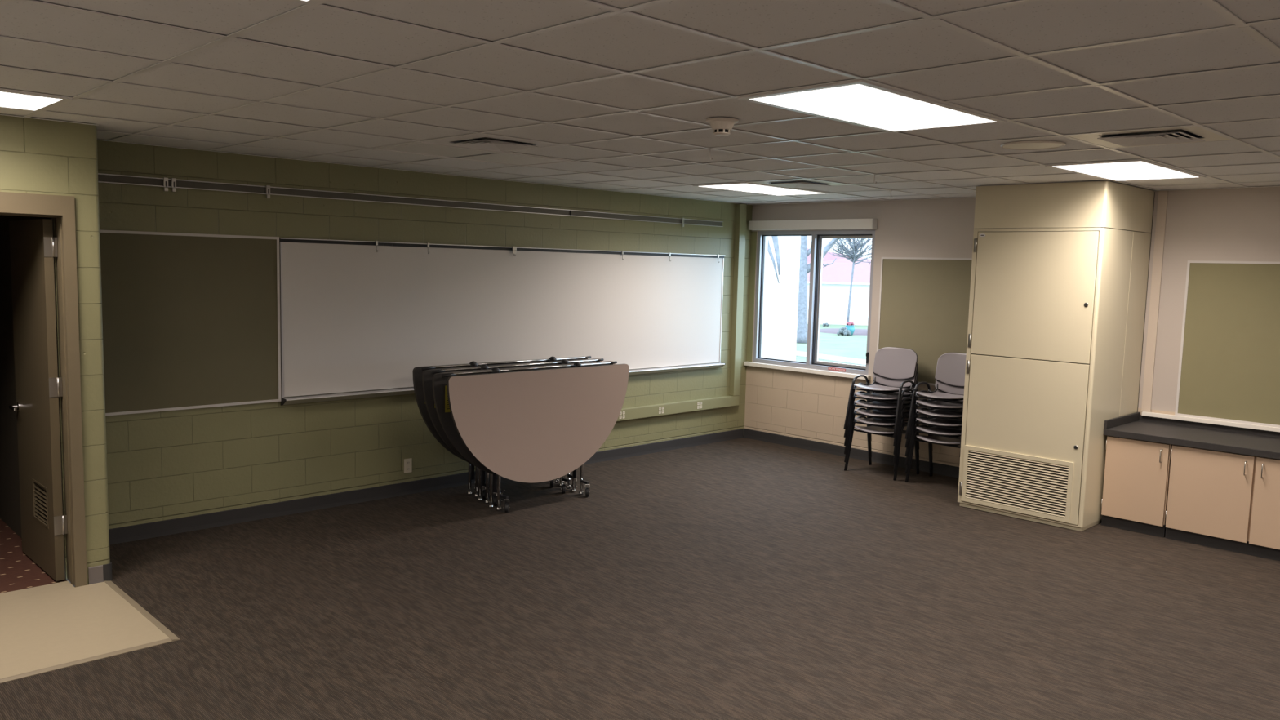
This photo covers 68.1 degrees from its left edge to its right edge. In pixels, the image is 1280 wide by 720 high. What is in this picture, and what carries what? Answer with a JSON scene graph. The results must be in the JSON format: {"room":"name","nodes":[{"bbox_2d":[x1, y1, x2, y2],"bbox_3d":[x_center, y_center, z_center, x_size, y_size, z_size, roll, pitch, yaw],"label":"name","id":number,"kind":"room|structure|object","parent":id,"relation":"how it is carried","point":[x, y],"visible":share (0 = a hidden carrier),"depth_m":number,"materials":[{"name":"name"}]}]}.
{"room":"classroom","nodes":[
{"label":"classroom","id":0,"kind":"room"},
{"bbox_2d":[0,215,65,576],"bbox_3d":[-5.463,-0.100,5.740,2.990,2.824,3.399,-4,8,-44],"label":"wall","id":1,"kind":"structure","parent":0,"point":[10,500],"depth_m":6.38,"materials":[{"name":"brown paint"}]},
{"bbox_2d":[0,113,110,585],"bbox_3d":[-4.914,0.006,4.316,4.203,2.724,0.971,-4,8,-44],"label":"wall","id":2,"kind":"structure","parent":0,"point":[37,156],"depth_m":5.33,"materials":[{"name":"green paint"}]},
{"bbox_2d":[0,191,87,586],"bbox_3d":[-3.826,0.182,5.356,0.950,2.222,0.943,-4,8,-44],"label":"door","id":3,"kind":"structure","parent":2,"relation":"attached to","point":[33,248],"depth_m":5.45,"materials":[{"name":"beige paint"}]},
{"bbox_2d":[88,564,103,584],"bbox_3d":[-3.159,1.249,5.503,0.076,0.104,0.012,-4,8,-44],"label":"baseboard","id":4,"kind":"structure","parent":2,"relation":"attached to","point":[95,574],"depth_m":5.50,"materials":[{"name":"grey rubber"}]},
{"bbox_2d":[102,561,112,581],"bbox_3d":[-3.372,1.213,5.813,0.052,0.104,0.750,-4,8,-44],"label":"baseboard","id":5,"kind":"structure","parent":2,"relation":"attached to","point":[107,568],"depth_m":5.54,"materials":[{"name":"grey rubber"}]},
{"bbox_2d":[97,138,752,528],"bbox_3d":[-1.263,-0.308,8.407,6.747,2.724,0.200,-4,8,-44],"label":"wall","id":6,"kind":"structure","parent":0,"point":[177,464],"depth_m":7.24,"materials":[{"name":"green paint"}]},
{"bbox_2d":[99,229,281,416],"bbox_3d":[-3.062,-0.262,6.493,1.212,1.200,0.016,-4,8,-44],"label":"bulletin board","id":7,"kind":"object","parent":6,"relation":"attached to","point":[191,321],"visible":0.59,"depth_m":6.47,"materials":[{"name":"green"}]},
{"bbox_2d":[404,457,412,473],"bbox_3d":[-1.904,0.868,7.776,0.072,0.117,0.008,-4,8,-44],"label":"wall outlet","id":8,"kind":"object","parent":6,"relation":"attached to","point":[407,462],"visible":1,"depth_m":7.77,"materials":[{"name":"beige plastic"}]},
{"bbox_2d":[406,460,409,471],"bbox_3d":[-1.902,0.869,7.774,0.034,0.086,0.002,-4,8,-44],"label":"receptacle","id":9,"kind":"object","parent":8,"relation":"attached to","point":[407,461],"depth_m":7.77,"materials":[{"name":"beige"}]},
{"bbox_2d":[97,173,723,226],"bbox_3d":[-1.331,-1.306,8.059,6.213,0.060,0.020,-4,8,-44],"label":"rail","id":10,"kind":"object","parent":6,"relation":"attached to","point":[110,178],"visible":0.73,"depth_m":7.36,"materials":[{"name":"grey metal"}]},
{"bbox_2d":[163,177,168,191],"bbox_3d":[-3.138,-1.162,6.274,0.028,0.090,0.018,-4,8,-44],"label":"clip","id":11,"kind":"object","parent":10,"relation":"attached to","point":[165,179],"visible":1,"depth_m":6.27,"materials":[{"name":"silver metal"}]},
{"bbox_2d":[171,177,176,191],"bbox_3d":[-3.102,-1.165,6.309,0.028,0.090,0.018,-4,8,-44],"label":"clip","id":12,"kind":"object","parent":10,"relation":"attached to","point":[173,180],"visible":1,"depth_m":6.30,"materials":[{"name":"silver metal"}]},
{"bbox_2d":[266,185,270,198],"bbox_3d":[-2.648,-1.197,6.751,0.028,0.090,0.018,-4,8,-44],"label":"clip","id":13,"kind":"object","parent":10,"relation":"attached to","point":[268,187],"visible":1,"depth_m":6.75,"materials":[{"name":"silver metal"}]},
{"bbox_2d":[681,217,684,226],"bbox_3d":[0.443,-1.417,9.761,0.028,0.090,0.018,-4,8,-44],"label":"clip","id":14,"kind":"object","parent":10,"relation":"attached to","point":[682,219],"visible":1,"depth_m":9.75,"materials":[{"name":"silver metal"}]},
{"bbox_2d":[109,428,743,545],"bbox_3d":[-1.224,1.004,8.460,6.711,0.104,0.012,-4,8,-44],"label":"baseboard","id":15,"kind":"structure","parent":6,"relation":"attached to","point":[175,526],"depth_m":7.34,"materials":[{"name":"grey rubber"}]},
{"bbox_2d":[279,237,725,405],"bbox_3d":[-0.842,-0.397,8.604,4.919,1.227,0.089,-4,8,-44],"label":"whiteboard","id":16,"kind":"object","parent":6,"relation":"attached to","point":[354,317],"visible":0.94,"depth_m":8.07,"materials":[{"name":"white plastic"}]},
{"bbox_2d":[280,397,286,405],"bbox_3d":[-2.615,0.309,6.951,0.006,0.059,0.089,-4,8,-44],"label":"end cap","id":17,"kind":"object","parent":16,"relation":"on","point":[283,400],"depth_m":6.95,"materials":[{"name":"black plastic"}]},
{"bbox_2d":[283,362,724,404],"bbox_3d":[-0.858,0.184,8.663,4.908,0.055,0.087,-4,8,-44],"label":"tray","id":18,"kind":"object","parent":16,"relation":"on","point":[667,367],"depth_m":7.51,"materials":[{"name":"grey metal"}]},
{"bbox_2d":[511,246,516,256],"bbox_3d":[-1.095,-0.949,8.290,0.044,0.088,0.047,-4,8,-44],"label":"hook","id":19,"kind":"object","parent":16,"relation":"attached to","point":[513,248],"visible":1,"depth_m":8.29,"materials":[{"name":"silver metal"}]},
{"bbox_2d":[617,203,746,421],"bbox_3d":[-0.155,-0.512,9.283,3.565,2.228,0.065,-4,8,-44],"label":"power raceway","id":20,"kind":"object","parent":6,"relation":"attached to","point":[655,410],"visible":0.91,"depth_m":10.40,"materials":[{"name":"green metal"}]},
{"bbox_2d":[618,411,625,418],"bbox_3d":[-0.176,0.544,9.350,0.076,0.068,0.003,-4,8,-44],"label":"receptacle","id":21,"kind":"object","parent":20,"relation":"attached to","point":[622,415],"depth_m":9.35,"materials":[{"name":"beige plastic"}]},
{"bbox_2d":[658,406,664,413],"bbox_3d":[0.221,0.516,9.736,0.076,0.068,0.003,-4,8,-44],"label":"receptacle","id":22,"kind":"object","parent":20,"relation":"attached to","point":[661,409],"depth_m":9.74,"materials":[{"name":"beige plastic"}]},
{"bbox_2d":[697,401,702,408],"bbox_3d":[0.639,0.486,10.144,0.076,0.068,0.003,-4,8,-44],"label":"receptacle","id":23,"kind":"object","parent":20,"relation":"attached to","point":[699,403],"depth_m":10.14,"materials":[{"name":"beige plastic"}]},
{"bbox_2d":[0,437,1279,719],"bbox_3d":[0.653,1.542,4.569,9.543,0.100,13.494,-4,8,-44],"label":"floor","id":24,"kind":"structure","parent":0,"point":[739,579],"depth_m":5.34,"materials":[{"name":"carpet"}]},
{"bbox_2d":[0,580,180,683],"bbox_3d":[-3.674,1.404,4.296,2.586,0.010,1.286,-4,8,-44],"label":"floor tile area","id":25,"kind":"object","parent":24,"relation":"on","point":[47,628],"visible":1,"depth_m":4.83,"materials":[{"name":"beige tile"}]},
{"bbox_2d":[412,355,602,498],"bbox_3d":[-1.084,0.545,7.960,1.770,1.124,0.289,-4,8,-44],"label":"folding table","id":26,"kind":"object","parent":24,"relation":"on","point":[417,371],"visible":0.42,"depth_m":7.57,"materials":[{"name":"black metal"}]},
{"bbox_2d":[422,358,615,505],"bbox_3d":[-0.966,0.568,7.761,1.770,1.124,0.289,-4,8,-44],"label":"folding table","id":27,"kind":"object","parent":24,"relation":"on","point":[427,375],"visible":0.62,"depth_m":7.39,"materials":[{"name":"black metal"}]},
{"bbox_2d":[431,360,629,512],"bbox_3d":[-0.845,0.591,7.560,1.770,1.124,0.289,-4,8,-44],"label":"folding table","id":28,"kind":"object","parent":24,"relation":"on","point":[534,424],"visible":1,"depth_m":7.36,"materials":[{"name":"grey"}]},
{"bbox_2d":[844,413,919,480],"bbox_3d":[2.340,0.690,9.086,0.496,0.793,0.565,-4,8,-44],"label":"chair","id":29,"kind":"object","parent":24,"relation":"on","point":[886,432],"visible":0.41,"depth_m":9.07,"materials":[{"name":"grey plastic"}]},
{"bbox_2d":[844,388,919,471],"bbox_3d":[2.338,0.610,9.071,0.496,0.793,0.565,-4,8,-44],"label":"chair","id":30,"kind":"object","parent":29,"relation":"on","point":[883,423],"visible":0.41,"depth_m":9.05,"materials":[{"name":"grey plastic"}]},
{"bbox_2d":[844,380,919,463],"bbox_3d":[2.332,0.529,9.058,0.496,0.793,0.565,-4,8,-44],"label":"chair","id":31,"kind":"object","parent":30,"relation":"on","point":[880,414],"visible":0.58,"depth_m":9.03,"materials":[{"name":"grey plastic"}]},
{"bbox_2d":[844,371,919,454],"bbox_3d":[2.329,0.448,9.043,0.496,0.793,0.565,-4,8,-44],"label":"chair","id":32,"kind":"object","parent":31,"relation":"on","point":[870,404],"visible":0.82,"depth_m":9.02,"materials":[{"name":"grey plastic"}]},
{"bbox_2d":[844,363,919,446],"bbox_3d":[2.325,0.368,9.029,0.496,0.793,0.565,-4,8,-44],"label":"chair","id":33,"kind":"object","parent":32,"relation":"on","point":[873,396],"visible":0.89,"depth_m":9.05,"materials":[{"name":"grey plastic"}]},
{"bbox_2d":[843,346,919,437],"bbox_3d":[2.321,0.287,9.016,0.496,0.793,0.565,-4,8,-44],"label":"chair","id":34,"kind":"object","parent":33,"relation":"on","point":[895,363],"visible":0.97,"depth_m":9.09,"materials":[{"name":"grey plastic"}]},
{"bbox_2d":[905,424,961,482],"bbox_3d":[2.805,0.747,8.637,0.496,0.793,0.565,-4,8,-43],"label":"chair","id":35,"kind":"object","parent":24,"relation":"on","point":[940,440],"visible":0.27,"depth_m":8.71,"materials":[{"name":"grey plastic"}]},
{"bbox_2d":[905,408,962,473],"bbox_3d":[2.801,0.666,8.623,0.496,0.793,0.565,-4,8,-43],"label":"chair","id":36,"kind":"object","parent":35,"relation":"on","point":[933,430],"visible":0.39,"depth_m":8.65,"materials":[{"name":"grey plastic"}]},
{"bbox_2d":[905,400,963,465],"bbox_3d":[2.794,0.585,8.613,0.496,0.793,0.565,-4,8,-43],"label":"chair","id":37,"kind":"object","parent":36,"relation":"on","point":[932,421],"visible":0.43,"depth_m":8.64,"materials":[{"name":"grey plastic"}]},
{"bbox_2d":[905,390,963,465],"bbox_3d":[2.790,0.504,8.599,0.496,0.793,0.565,-4,8,-43],"label":"chair","id":38,"kind":"object","parent":37,"relation":"on","point":[936,413],"visible":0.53,"depth_m":8.63,"materials":[{"name":"grey plastic"}]},
{"bbox_2d":[905,380,964,457],"bbox_3d":[2.789,0.424,8.582,0.496,0.793,0.565,-4,8,-43],"label":"chair","id":39,"kind":"object","parent":38,"relation":"on","point":[935,404],"visible":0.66,"depth_m":8.66,"materials":[{"name":"grey plastic"}]},
{"bbox_2d":[905,352,966,448],"bbox_3d":[2.785,0.344,8.568,0.496,0.793,0.565,-4,8,-43],"label":"chair","id":40,"kind":"object","parent":39,"relation":"on","point":[951,366],"visible":0.66,"depth_m":8.70,"materials":[{"name":"grey plastic"}]},
{"bbox_2d":[957,181,1155,531],"bbox_3d":[3.384,-0.072,7.744,1.043,2.622,1.007,-4,8,-44],"label":"tall cabinet","id":41,"kind":"object","parent":24,"relation":"on","point":[1060,274],"visible":0.99,"depth_m":7.35,"materials":[{"name":"beige metal"}]},
{"bbox_2d":[1101,435,1172,537],"bbox_3d":[3.982,0.936,7.413,0.751,0.712,0.450,-4,8,-44],"label":"base cabinet","id":42,"kind":"object","parent":24,"relation":"on","point":[1136,477],"visible":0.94,"depth_m":7.17,"materials":[{"name":"beige laminate"}]},
{"bbox_2d":[1164,444,1279,560],"bbox_3d":[4.518,1.004,6.867,0.751,0.712,1.073,-4,8,-44],"label":"base cabinet","id":43,"kind":"object","parent":24,"relation":"on","point":[1228,501],"visible":1,"depth_m":6.75,"materials":[{"name":"beige laminate"}]},
{"bbox_3d":[5.273,1.100,6.099,0.751,0.712,1.071,-4,8,-44],"label":"base cabinet","id":44,"kind":"object","parent":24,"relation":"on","visible":0},
{"bbox_2d":[1103,412,1279,459],"bbox_3d":[4.753,0.619,6.607,0.739,0.114,2.642,-4,8,-44],"label":"countertop","id":45,"kind":"structure","parent":44,"relation":"on","point":[1250,442],"depth_m":7.14,"materials":[{"name":"grey laminate"}]},
{"bbox_2d":[0,0,1279,204],"bbox_3d":[1.204,-1.039,2.937,10.766,0.141,10.887,-4,8,-44],"label":"ceiling","id":46,"kind":"structure","parent":0,"point":[628,91],"depth_m":3.64,"materials":[{"name":"tile"}]},
{"bbox_2d":[0,87,72,111],"bbox_3d":[-3.264,-1.256,4.174,1.203,0.110,0.594,-4,8,-44],"label":"ceiling light","id":47,"kind":"object","parent":46,"relation":"attached to","point":[13,100],"visible":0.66,"depth_m":4.69,"materials":[{"name":"plastic"}]},
{"bbox_2d":[288,0,326,5],"bbox_3d":[-1.136,-0.986,2.009,1.203,0.110,0.594,-4,8,-44],"label":"ceiling light","id":48,"kind":"object","parent":46,"relation":"attached to","point":[311,2],"visible":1,"depth_m":2.60,"materials":[{"name":"plastic"}]},
{"bbox_2d":[372,138,574,166],"bbox_3d":[-1.083,-1.411,6.298,1.203,0.110,0.594,-4,8,-44],"label":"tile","id":49,"kind":"object","parent":46,"relation":"attached to","point":[424,148],"visible":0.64,"depth_m":6.26,"materials":[{"name":"metal"}]},
{"bbox_2d":[425,133,560,151],"bbox_3d":[-0.876,-1.309,5.656,0.586,0.059,0.586,-4,8,-44],"label":"ceiling vent","id":50,"kind":"object","parent":46,"relation":"in","point":[495,143],"visible":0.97,"depth_m":5.65,"materials":[{"name":"metal"}]},
{"bbox_2d":[707,148,713,160],"bbox_3d":[0.423,-1.224,5.655,0.044,0.070,0.018,-4,8,-44],"label":"ceiling hook","id":51,"kind":"object","parent":46,"relation":"attached to","point":[710,159],"visible":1,"depth_m":5.65,"materials":[{"name":"white metal"}]},
{"bbox_2d":[706,117,738,136],"bbox_3d":[0.392,-1.114,4.539,0.156,0.075,0.156,-4,8,-44],"label":"smoke detector","id":52,"kind":"object","parent":46,"relation":"attached to","point":[721,126],"visible":1,"depth_m":4.50,"materials":[{"name":"white plastic"}]},
{"bbox_2d":[693,179,830,195],"bbox_3d":[1.098,-1.567,8.421,1.203,0.110,0.594,-4,8,-44],"label":"ceiling light","id":53,"kind":"object","parent":46,"relation":"attached to","point":[733,186],"visible":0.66,"depth_m":8.68,"materials":[{"name":"plastic"}]},
{"bbox_2d":[751,177,844,187],"bbox_3d":[1.305,-1.464,7.779,0.586,0.059,0.586,-4,8,-44],"label":"ceiling vent","id":54,"kind":"object","parent":46,"relation":"in","point":[802,183],"visible":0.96,"depth_m":7.76,"materials":[{"name":"white metal"}]},
{"bbox_2d":[737,79,1006,132],"bbox_3d":[1.045,-1.141,4.132,1.203,0.110,0.594,-4,8,-44],"label":"ceiling light","id":55,"kind":"object","parent":46,"relation":"attached to","point":[821,101],"visible":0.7,"depth_m":4.41,"materials":[{"name":"plastic"}]},
{"bbox_2d":[1000,140,1066,150],"bbox_3d":[2.132,-1.164,5.145,0.330,0.010,0.330,-4,8,-44],"label":"ceiling speaker","id":56,"kind":"object","parent":46,"relation":"attached to","point":[1029,144],"visible":1,"depth_m":5.11,"materials":[{"name":"white plastic"}]},
{"bbox_2d":[1004,142,1062,149],"bbox_3d":[2.132,-1.163,5.145,0.294,0.008,0.294,-4,8,-44],"label":"grille","id":57,"kind":"object","parent":56,"relation":"attached to","point":[1006,145],"depth_m":5.14,"materials":[{"name":"white metal"}]},
{"bbox_2d":[1044,158,1205,181],"bbox_3d":[3.226,-1.297,6.256,1.203,0.110,0.594,-4,8,-44],"label":"ceiling light","id":58,"kind":"object","parent":46,"relation":"attached to","point":[1171,172],"visible":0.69,"depth_m":6.64,"materials":[{"name":"plastic"}]},
{"bbox_2d":[1066,124,1229,147],"bbox_3d":[2.561,-1.132,4.764,0.586,0.059,0.586,-4,8,-44],"label":"ceiling vent","id":59,"kind":"object","parent":46,"relation":"in","point":[1153,136],"visible":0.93,"depth_m":4.75,"materials":[{"name":"white metal"}]},
{"bbox_2d":[744,185,1279,466],"bbox_3d":[5.089,0.005,6.893,0.200,2.724,11.275,-4,8,-44],"label":"wall","id":60,"kind":"structure","parent":0,"point":[1238,224],"depth_m":9.00,"materials":[{"name":"beige paint"}]},
{"bbox_2d":[746,231,756,361],"bbox_3d":[1.252,-0.707,10.633,0.006,1.455,0.077,-4,8,-44],"label":"trim","id":61,"kind":"structure","parent":60,"relation":"attached to","point":[753,234],"depth_m":10.63,"materials":[{"name":"beige paint"}]},
{"bbox_2d":[743,361,870,379],"bbox_3d":[1.758,0.109,10.151,0.064,0.042,1.610,-4,8,-44],"label":"trim","id":62,"kind":"structure","parent":60,"relation":"attached to","point":[745,363],"depth_m":10.11,"materials":[{"name":"white"}]},
{"bbox_2d":[748,218,877,230],"bbox_3d":[1.784,-1.425,9.982,0.077,0.100,1.585,-4,8,-44],"label":"shade housing","id":63,"kind":"object","parent":60,"relation":"attached to","point":[836,224],"visible":1,"depth_m":9.89,"materials":[{"name":"white metal"}]},
{"bbox_2d":[752,230,875,374],"bbox_3d":[1.842,-0.642,10.104,0.126,1.460,1.500,-4,8,-44],"label":"window","id":64,"kind":"structure","parent":60,"relation":"in","point":[817,236],"depth_m":10.10,"materials":[{"name":"grey metal"}]},
{"bbox_2d":[827,367,845,371],"bbox_3d":[2.054,0.097,9.887,0.003,0.030,0.215,-4,8,-44],"label":"label","id":65,"kind":"object","parent":64,"relation":"attached to","point":[829,368],"visible":1,"depth_m":9.88,"materials":[{"name":"red paper"}]},
{"bbox_2d":[743,428,959,478],"bbox_3d":[4.979,1.314,6.949,0.012,0.104,10.875,-4,8,-44],"label":"baseboard","id":66,"kind":"structure","parent":60,"relation":"attached to","point":[877,457],"depth_m":9.86,"materials":[{"name":"grey rubber"}]},
{"bbox_2d":[876,257,972,385],"bbox_3d":[2.814,-0.364,9.046,0.016,1.217,1.220,-4,8,-44],"label":"bulletin board","id":67,"kind":"object","parent":60,"relation":"attached to","point":[923,309],"visible":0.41,"depth_m":9.11,"materials":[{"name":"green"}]},
{"bbox_2d":[1141,191,1168,412],"bbox_3d":[4.159,-0.465,7.660,0.012,1.781,0.070,-4,8,-44],"label":"trim","id":68,"kind":"structure","parent":60,"relation":"attached to","point":[1162,208],"depth_m":7.65,"materials":[{"name":"beige paint"}]},
{"bbox_2d":[1138,414,1279,437],"bbox_3d":[5.018,0.589,6.849,0.019,0.044,2.622,-4,8,-44],"label":"backsplash","id":69,"kind":"structure","parent":60,"relation":"attached to","point":[1243,430],"depth_m":7.40,"materials":[{"name":"grey laminate"}]},
{"bbox_2d":[1141,411,1279,432],"bbox_3d":[5.018,0.552,6.829,0.044,0.032,2.600,-4,8,-44],"label":"trim","id":70,"kind":"structure","parent":60,"relation":"attached to","point":[1144,413],"depth_m":7.38,"materials":[{"name":"white"}]},
{"bbox_2d":[1174,260,1279,427],"bbox_3d":[4.730,-0.117,7.097,0.016,1.232,1.222,-4,8,-44],"label":"bulletin board","id":71,"kind":"object","parent":60,"relation":"attached to","point":[1229,363],"visible":1,"depth_m":7.29,"materials":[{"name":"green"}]},
{"label":"outside","id":72,"kind":"structure","parent":0,"visible":0},
{"bbox_2d":[795,324,867,365],"bbox_3d":[25.298,-2.460,66.775,110.500,0.200,180.000,-4,8,-44],"label":"lawn","id":73,"kind":"structure","parent":72,"point":[854,346],"depth_m":43.46,"materials":[{"name":"green plant"}]},
{"bbox_2d":[767,235,780,283],"bbox_3d":[1.838,-1.474,20.387,2.344,5.889,0.438,4,6,21],"label":"leaning tree","id":74,"kind":"object","parent":73,"relation":"on","point":[775,238],"visible":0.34,"depth_m":19.97,"materials":[{"name":"grey plant"}]},
{"bbox_2d":[763,235,800,360],"bbox_3d":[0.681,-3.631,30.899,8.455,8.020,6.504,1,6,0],"label":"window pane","id":75,"kind":"object","parent":73,"relation":"on","point":[781,298],"visible":0.07,"depth_m":27.89,"materials":[{"name":"white"}]},
{"bbox_2d":[796,235,861,342],"bbox_3d":[10.209,-5.680,43.956,5.252,10.072,4.260,-1,6,-21],"label":"bare tree","id":76,"kind":"object","parent":73,"relation":"on","point":[804,268],"visible":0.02,"depth_m":44.34,"materials":[{"name":"grey plant"}]},
{"bbox_2d":[795,351,866,365],"bbox_3d":[7.989,0.017,36.276,1.548,0.029,9.061,-2,7,-33],"label":"sidewalk","id":77,"kind":"structure","parent":73,"relation":"on","point":[824,357],"depth_m":36.64,"materials":[{"name":"concrete"}]},
{"bbox_2d":[807,248,871,324],"bbox_3d":[12.431,-5.297,63.790,18.948,5.420,7.998,1,6,-1],"label":"building","id":78,"kind":"structure","parent":73,"relation":"on","point":[837,276],"depth_m":60.51,"materials":[{"name":"white"}]},
{"bbox_2d":[819,328,867,335],"bbox_3d":[12.309,-1.647,53.550,5.200,0.140,5.200,-4,8,-44],"label":"flower bed","id":79,"kind":"object","parent":73,"relation":"on","point":[832,331],"visible":0.44,"depth_m":52.63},
{"bbox_2d":[823,238,871,322],"bbox_3d":[11.832,-5.064,51.922,4.550,7.289,4.963,3,6,18],"label":"young tree","id":80,"kind":"object","parent":79,"relation":"on","point":[854,250],"visible":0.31,"depth_m":51.91,"materials":[{"name":"grey plant"}]},
{"bbox_2d":[836,326,851,335],"bbox_3d":[10.900,-1.528,50.470,0.727,0.507,0.679,5,6,29],"label":"shrub","id":81,"kind":"object","parent":73,"relation":"on","point":[842,331],"visible":1,"depth_m":50.30,"materials":[{"name":"green plant"}]},
{"bbox_2d":[845,321,854,335],"bbox_3d":[11.258,-1.703,50.893,0.560,0.725,0.560,-4,8,-44],"label":"pot","id":82,"kind":"object","parent":73,"relation":"on","point":[850,326],"visible":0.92,"depth_m":50.69,"materials":[{"name":"teal ceramic"}]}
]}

